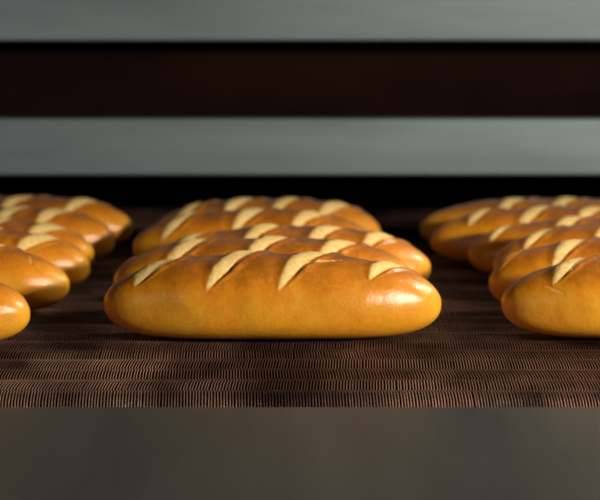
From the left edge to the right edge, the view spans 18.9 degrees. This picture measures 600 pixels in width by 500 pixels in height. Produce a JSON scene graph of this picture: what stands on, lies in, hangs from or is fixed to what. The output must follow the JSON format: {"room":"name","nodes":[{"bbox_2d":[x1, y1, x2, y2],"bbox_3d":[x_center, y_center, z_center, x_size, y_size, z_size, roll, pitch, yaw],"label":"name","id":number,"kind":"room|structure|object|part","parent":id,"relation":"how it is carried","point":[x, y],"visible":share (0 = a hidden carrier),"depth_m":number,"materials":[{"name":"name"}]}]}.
{"room":"processing plant","nodes":[
{"label":"processing plant","id":0,"kind":"room"},
{"bbox_3d":[0.000,1.078,1.166,8.000,0.050,8.000,0,8,0],"label":"floor","id":1,"kind":"structure","parent":0,"visible":0},
{"bbox_2d":[0,0,599,218],"bbox_3d":[0.000,0.031,2.925,1.720,1.520,1.258,0,8,0],"label":"oven","id":2,"kind":"object","parent":1,"relation":"on","point":[110,102],"visible":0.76,"depth_m":2.35,"materials":[{"name":"metal"}]},
{"bbox_3d":[0.000,-0.448,2.236,1.720,0.374,0.030,0,8,0],"label":"panel","id":3,"kind":"part","parent":2,"relation":"part of","materials":[{"name":"metal"}]},
{"bbox_3d":[0.000,-0.132,2.282,1.720,0.072,0.030,0,8,0],"label":"panel","id":4,"kind":"part","parent":2,"relation":"part of","materials":[{"name":"metal"}]},
{"bbox_2d":[0,206,599,499],"bbox_3d":[0.000,0.493,1.897,1.408,0.899,1.584,0,8,0],"label":"conveyor","id":5,"kind":"object","parent":1,"relation":"on","point":[472,403],"visible":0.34,"depth_m":1.39,"materials":[{"name":"metal"}]},
{"bbox_2d":[0,282,29,339],"bbox_3d":[-0.381,0.047,1.580,0.290,0.072,0.102,0,8,0],"label":"bread loaf","id":6,"kind":"object","parent":5,"relation":"on","point":[14,309],"visible":1,"depth_m":1.56,"materials":[{"name":"brown food"}]},
{"bbox_2d":[0,244,69,310],"bbox_3d":[-0.369,0.025,1.740,0.294,0.069,0.098,0,8,0],"label":"bread loaf","id":7,"kind":"object","parent":5,"relation":"on","point":[41,283],"visible":0.81,"depth_m":1.72,"materials":[{"name":"brown food"}]},
{"bbox_2d":[0,228,89,287],"bbox_3d":[-0.362,0.010,1.848,0.294,0.069,0.099,0,8,0],"label":"bread loaf","id":8,"kind":"object","parent":5,"relation":"on","point":[68,257],"visible":0.59,"depth_m":1.83,"materials":[{"name":"brown food"}]},
{"bbox_2d":[0,217,93,263],"bbox_3d":[-0.364,-0.004,1.953,0.281,0.066,0.094,0,8,1],"label":"bread loaf","id":9,"kind":"object","parent":5,"relation":"on","point":[23,225],"visible":0.38,"depth_m":1.94,"materials":[{"name":"brown food"}]},
{"bbox_2d":[0,206,114,259],"bbox_3d":[-0.348,-0.018,2.057,0.276,0.065,0.099,0,8,-1],"label":"bread loaf","id":10,"kind":"object","parent":5,"relation":"on","point":[101,238],"visible":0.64,"depth_m":2.04,"materials":[{"name":"brown food"}]},
{"bbox_2d":[0,195,133,245],"bbox_3d":[-0.344,-0.034,2.160,0.289,0.066,0.100,0,8,0],"label":"bread loaf","id":11,"kind":"object","parent":5,"relation":"on","point":[122,227],"visible":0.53,"depth_m":2.14,"materials":[{"name":"brown food"}]},
{"bbox_2d":[133,208,366,255],"bbox_3d":[-0.049,-0.011,1.979,0.271,0.072,0.099,0,8,1],"label":"bread loaf","id":12,"kind":"object","parent":5,"relation":"on","point":[162,234],"visible":0.28,"depth_m":1.95,"materials":[{"name":"brown food"}]},
{"bbox_2d":[113,235,408,283],"bbox_3d":[-0.035,0.023,1.740,0.291,0.074,0.095,0,8,-1],"label":"bread loaf","id":13,"kind":"object","parent":5,"relation":"on","point":[277,244],"visible":0.29,"depth_m":1.72,"materials":[{"name":"brown food"}]},
{"bbox_3d":[0.000,0.059,1.774,1.320,0.002,0.002,0,8,0],"label":"cross rod","id":14,"kind":"part","parent":5,"relation":"part of","materials":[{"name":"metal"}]},
{"bbox_2d":[155,197,380,231],"bbox_3d":[-0.039,-0.027,2.099,0.267,0.070,0.096,0,8,0],"label":"bread loaf","id":15,"kind":"object","parent":5,"relation":"on","point":[354,214],"visible":0.28,"depth_m":2.08,"materials":[{"name":"brown food"}]},
{"bbox_3d":[0.000,0.065,1.734,1.320,0.002,0.002,0,8,0],"label":"cross rod","id":16,"kind":"part","parent":5,"relation":"part of","materials":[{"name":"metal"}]},
{"bbox_3d":[0.000,0.071,1.694,1.320,0.002,0.002,0,8,0],"label":"cross rod","id":17,"kind":"part","parent":5,"relation":"part of","materials":[{"name":"metal"}]},
{"bbox_2d":[104,250,440,338],"bbox_3d":[-0.025,0.039,1.615,0.304,0.078,0.096,0,8,0],"label":"bread loaf","id":18,"kind":"object","parent":5,"relation":"on","point":[241,294],"visible":1,"depth_m":1.58,"materials":[{"name":"brown food"}]},
{"bbox_3d":[0.000,-0.005,2.215,1.320,0.002,0.002,0,8,0],"label":"cross rod","id":19,"kind":"part","parent":5,"relation":"part of","materials":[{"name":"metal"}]},
{"bbox_3d":[0.000,0.001,2.175,1.320,0.002,0.002,0,8,0],"label":"cross rod","id":20,"kind":"part","parent":5,"relation":"part of","materials":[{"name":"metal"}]},
{"bbox_3d":[0.000,0.007,2.135,1.320,0.002,0.002,0,8,0],"label":"cross rod","id":21,"kind":"part","parent":5,"relation":"part of","materials":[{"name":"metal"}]},
{"bbox_3d":[0.000,-0.034,2.416,1.320,0.002,0.002,0,8,0],"label":"cross rod","id":22,"kind":"part","parent":5,"relation":"part of","materials":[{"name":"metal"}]},
{"bbox_3d":[0.000,-0.028,2.375,1.320,0.002,0.002,0,8,0],"label":"cross rod","id":23,"kind":"part","parent":5,"relation":"part of","materials":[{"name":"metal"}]},
{"bbox_3d":[0.000,-0.045,2.496,1.320,0.002,0.002,0,8,0],"label":"cross rod","id":24,"kind":"part","parent":5,"relation":"part of","materials":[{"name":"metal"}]},
{"bbox_3d":[0.000,-0.040,2.456,1.320,0.002,0.002,0,8,0],"label":"cross rod","id":25,"kind":"part","parent":5,"relation":"part of","materials":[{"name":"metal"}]},
{"bbox_3d":[0.000,-0.022,2.335,1.320,0.002,0.002,0,8,0],"label":"cross rod","id":26,"kind":"part","parent":5,"relation":"part of","materials":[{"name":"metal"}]},
{"bbox_3d":[0.000,-0.051,2.536,1.320,0.002,0.002,0,8,0],"label":"cross rod","id":27,"kind":"part","parent":5,"relation":"part of","materials":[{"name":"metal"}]},
{"bbox_3d":[0.000,0.076,1.654,1.320,0.002,0.002,0,8,0],"label":"cross rod","id":28,"kind":"part","parent":5,"relation":"part of","materials":[{"name":"metal"}]},
{"bbox_3d":[0.000,0.053,1.814,1.320,0.002,0.002,0,8,0],"label":"cross rod","id":29,"kind":"part","parent":5,"relation":"part of","materials":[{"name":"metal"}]},
{"bbox_3d":[0.000,-0.057,2.576,1.320,0.002,0.002,0,8,0],"label":"cross rod","id":30,"kind":"part","parent":5,"relation":"part of","materials":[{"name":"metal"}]},
{"bbox_3d":[0.000,0.042,1.894,1.320,0.002,0.002,0,8,0],"label":"cross rod","id":31,"kind":"part","parent":5,"relation":"part of","materials":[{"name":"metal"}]},
{"bbox_3d":[0.000,0.047,1.854,1.320,0.002,0.002,0,8,0],"label":"cross rod","id":32,"kind":"part","parent":5,"relation":"part of","materials":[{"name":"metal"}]},
{"bbox_3d":[0.000,0.013,2.095,1.320,0.002,0.002,0,8,0],"label":"cross rod","id":33,"kind":"part","parent":5,"relation":"part of","materials":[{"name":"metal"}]},
{"bbox_3d":[0.000,0.018,2.055,1.320,0.002,0.002,0,8,0],"label":"cross rod","id":34,"kind":"part","parent":5,"relation":"part of","materials":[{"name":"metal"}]},
{"bbox_3d":[0.000,-0.063,2.616,1.320,0.002,0.002,0,8,0],"label":"cross rod","id":35,"kind":"part","parent":5,"relation":"part of","materials":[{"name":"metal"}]},
{"bbox_3d":[0.000,0.036,1.935,1.320,0.002,0.002,0,8,0],"label":"cross rod","id":36,"kind":"part","parent":5,"relation":"part of","materials":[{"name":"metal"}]},
{"bbox_3d":[0.000,0.024,2.015,1.320,0.002,0.002,0,8,0],"label":"cross rod","id":37,"kind":"part","parent":5,"relation":"part of","materials":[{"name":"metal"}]},
{"bbox_3d":[0.000,0.030,1.975,1.320,0.002,0.002,0,8,0],"label":"cross rod","id":38,"kind":"part","parent":5,"relation":"part of","materials":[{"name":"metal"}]},
{"bbox_2d":[167,224,430,279],"bbox_3d":[-0.011,0.010,1.836,0.289,0.073,0.095,0,8,2],"label":"bread loaf","id":39,"kind":"object","parent":5,"relation":"on","point":[413,258],"visible":0.22,"depth_m":1.82,"materials":[{"name":"brown food"}]},
{"bbox_3d":[0.000,0.169,1.210,1.380,0.056,0.318,0,8,0],"label":"plate","id":40,"kind":"part","parent":5,"relation":"part of","materials":[{"name":"metal"}]},
{"bbox_3d":[0.000,0.082,1.614,1.320,0.002,0.002,0,8,0],"label":"cross rod","id":41,"kind":"part","parent":5,"relation":"part of","materials":[{"name":"metal"}]},
{"bbox_3d":[0.000,0.088,1.574,1.320,0.002,0.002,0,8,0],"label":"cross rod","id":42,"kind":"part","parent":5,"relation":"part of","materials":[{"name":"metal"}]},
{"bbox_3d":[0.000,0.094,1.534,1.320,0.002,0.002,0,8,0],"label":"cross rod","id":43,"kind":"part","parent":5,"relation":"part of","materials":[{"name":"metal"}]},
{"bbox_3d":[0.000,0.100,1.494,1.320,0.002,0.002,0,8,0],"label":"cross rod","id":44,"kind":"part","parent":5,"relation":"part of","materials":[{"name":"metal"}]},
{"bbox_3d":[0.000,0.105,1.454,1.320,0.002,0.002,0,8,0],"label":"cross rod","id":45,"kind":"part","parent":5,"relation":"part of","materials":[{"name":"metal"}]},
{"bbox_3d":[0.000,0.111,1.413,1.320,0.002,0.002,0,8,0],"label":"cross rod","id":46,"kind":"part","parent":5,"relation":"part of","materials":[{"name":"metal"}]},
{"bbox_2d":[419,196,599,240],"bbox_3d":[0.296,-0.033,2.174,0.306,0.062,0.100,0,8,0],"label":"bread loaf","id":47,"kind":"object","parent":5,"relation":"on","point":[437,219],"visible":0.37,"depth_m":2.15,"materials":[{"name":"brown food"}]},
{"bbox_2d":[430,205,599,261],"bbox_3d":[0.301,-0.019,2.056,0.304,0.066,0.095,0,8,0],"label":"bread loaf","id":48,"kind":"object","parent":5,"relation":"on","point":[453,239],"visible":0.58,"depth_m":2.03,"materials":[{"name":"brown food"}]},
{"bbox_2d":[468,216,599,272],"bbox_3d":[0.332,-0.004,1.952,0.300,0.066,0.096,0,8,0],"label":"bread loaf","id":49,"kind":"object","parent":5,"relation":"on","point":[482,253],"visible":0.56,"depth_m":1.93,"materials":[{"name":"brown food"}]},
{"bbox_2d":[489,236,599,301],"bbox_3d":[0.330,0.023,1.738,0.295,0.075,0.094,0,8,-1],"label":"bread loaf","id":50,"kind":"object","parent":5,"relation":"on","point":[523,262],"visible":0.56,"depth_m":1.72,"materials":[{"name":"brown food"}]},
{"bbox_2d":[493,224,599,269],"bbox_3d":[0.347,0.008,1.846,0.300,0.074,0.098,0,8,-1],"label":"bread loaf","id":51,"kind":"object","parent":5,"relation":"on","point":[549,236],"visible":0.3,"depth_m":1.83,"materials":[{"name":"brown food"}]},
{"bbox_2d":[501,255,599,337],"bbox_3d":[0.332,0.039,1.617,0.301,0.077,0.096,0,8,0],"label":"bread loaf","id":52,"kind":"object","parent":5,"relation":"on","point":[562,299],"visible":1,"depth_m":1.59,"materials":[{"name":"brown food"}]}
]}

